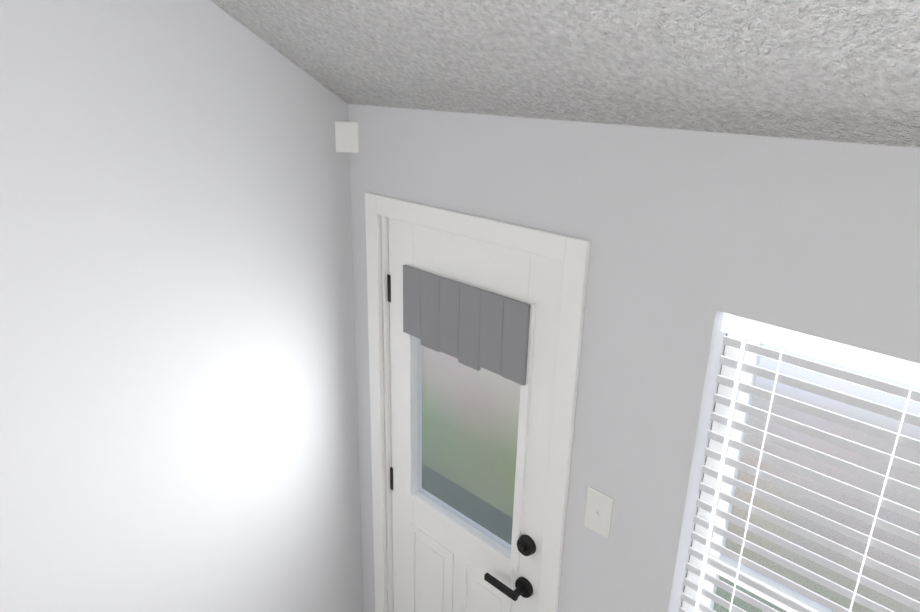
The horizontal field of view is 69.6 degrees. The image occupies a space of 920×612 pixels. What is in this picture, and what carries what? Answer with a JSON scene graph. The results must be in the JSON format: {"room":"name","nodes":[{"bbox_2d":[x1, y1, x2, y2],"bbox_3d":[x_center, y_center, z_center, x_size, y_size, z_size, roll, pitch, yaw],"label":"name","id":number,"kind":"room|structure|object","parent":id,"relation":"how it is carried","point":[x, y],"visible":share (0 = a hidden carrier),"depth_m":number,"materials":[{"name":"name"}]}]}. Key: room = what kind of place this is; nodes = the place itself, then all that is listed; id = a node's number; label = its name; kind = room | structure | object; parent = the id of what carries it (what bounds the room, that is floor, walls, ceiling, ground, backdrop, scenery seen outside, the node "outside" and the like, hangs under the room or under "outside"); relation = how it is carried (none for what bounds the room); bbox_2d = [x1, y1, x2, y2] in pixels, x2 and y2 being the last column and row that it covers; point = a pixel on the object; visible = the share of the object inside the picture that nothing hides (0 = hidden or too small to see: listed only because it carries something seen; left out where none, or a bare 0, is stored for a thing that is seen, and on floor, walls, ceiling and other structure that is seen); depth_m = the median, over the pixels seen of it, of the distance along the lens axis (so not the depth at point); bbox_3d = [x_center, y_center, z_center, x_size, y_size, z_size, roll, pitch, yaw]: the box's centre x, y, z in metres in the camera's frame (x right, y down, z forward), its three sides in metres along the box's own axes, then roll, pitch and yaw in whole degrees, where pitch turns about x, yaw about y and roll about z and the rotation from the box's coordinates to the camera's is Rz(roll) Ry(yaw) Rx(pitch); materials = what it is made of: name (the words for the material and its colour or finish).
{"room":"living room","nodes":[
{"label":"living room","id":0,"kind":"room"},
{"bbox_2d":[0,0,363,611],"bbox_3d":[-2.199,0.653,0.577,0.120,2.870,5.340,19,26,41],"label":"wall","id":1,"kind":"structure","parent":0,"point":[178,410],"depth_m":1.77,"materials":[{"name":"white paint"}]},
{"bbox_2d":[210,0,919,147],"bbox_3d":[-0.599,0.148,-1.226,4.520,0.895,5.390,19,26,41],"label":"ceiling","id":2,"kind":"structure","parent":0,"point":[847,71],"depth_m":1.14,"materials":[{"name":"white paint"}]},
{"bbox_2d":[348,104,919,611],"bbox_3d":[1.193,0.939,0.991,4.520,2.210,0.120,19,26,41],"label":"wall","id":3,"kind":"structure","parent":0,"point":[692,236],"depth_m":1.43,"materials":[{"name":"white paint"}]},
{"bbox_2d":[335,121,358,152],"bbox_3d":[-0.342,-0.511,2.001,0.049,0.090,0.049,19,26,41],"label":"detector","id":4,"kind":"object","parent":3,"relation":"attached to","point":[346,135],"visible":1,"depth_m":2.00,"materials":[{"name":"white plastic"}]},
{"bbox_2d":[365,192,590,611],"bbox_3d":[0.013,0.661,2.104,0.812,1.946,0.161,19,26,41],"label":"back door","id":5,"kind":"structure","parent":3,"relation":"in","point":[505,300],"depth_m":1.91,"materials":[{"name":"painted wood"},{"name":"glass"},{"name":"black metal"}]},
{"bbox_2d":[584,486,613,538],"bbox_3d":[0.341,0.515,1.643,0.072,0.116,0.017,19,26,41],"label":"light switch","id":6,"kind":"object","parent":3,"relation":"attached to","point":[599,509],"visible":1,"depth_m":1.64,"materials":[{"name":"white plastic"}]},
{"bbox_2d":[681,333,919,611],"bbox_3d":[1.021,0.800,1.095,1.480,1.320,0.158,19,26,41],"label":"window","id":7,"kind":"structure","parent":3,"relation":"in","point":[738,415],"depth_m":1.43,"materials":[{"name":"white"}]},
{"bbox_2d":[678,313,919,611],"bbox_3d":[0.759,0.668,1.311,0.663,1.222,0.056,19,26,41],"label":"window blinds","id":8,"kind":"object","parent":7,"relation":"attached to","point":[883,365],"visible":1,"depth_m":1.27,"materials":[{"name":"white plastic"}]},
{"label":"outside","id":9,"kind":"structure","parent":0,"visible":0},
{"bbox_2d":[422,344,919,611],"bbox_3d":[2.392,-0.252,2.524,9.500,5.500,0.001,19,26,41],"label":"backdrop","id":10,"kind":"structure","parent":9,"point":[493,446],"depth_m":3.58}
]}

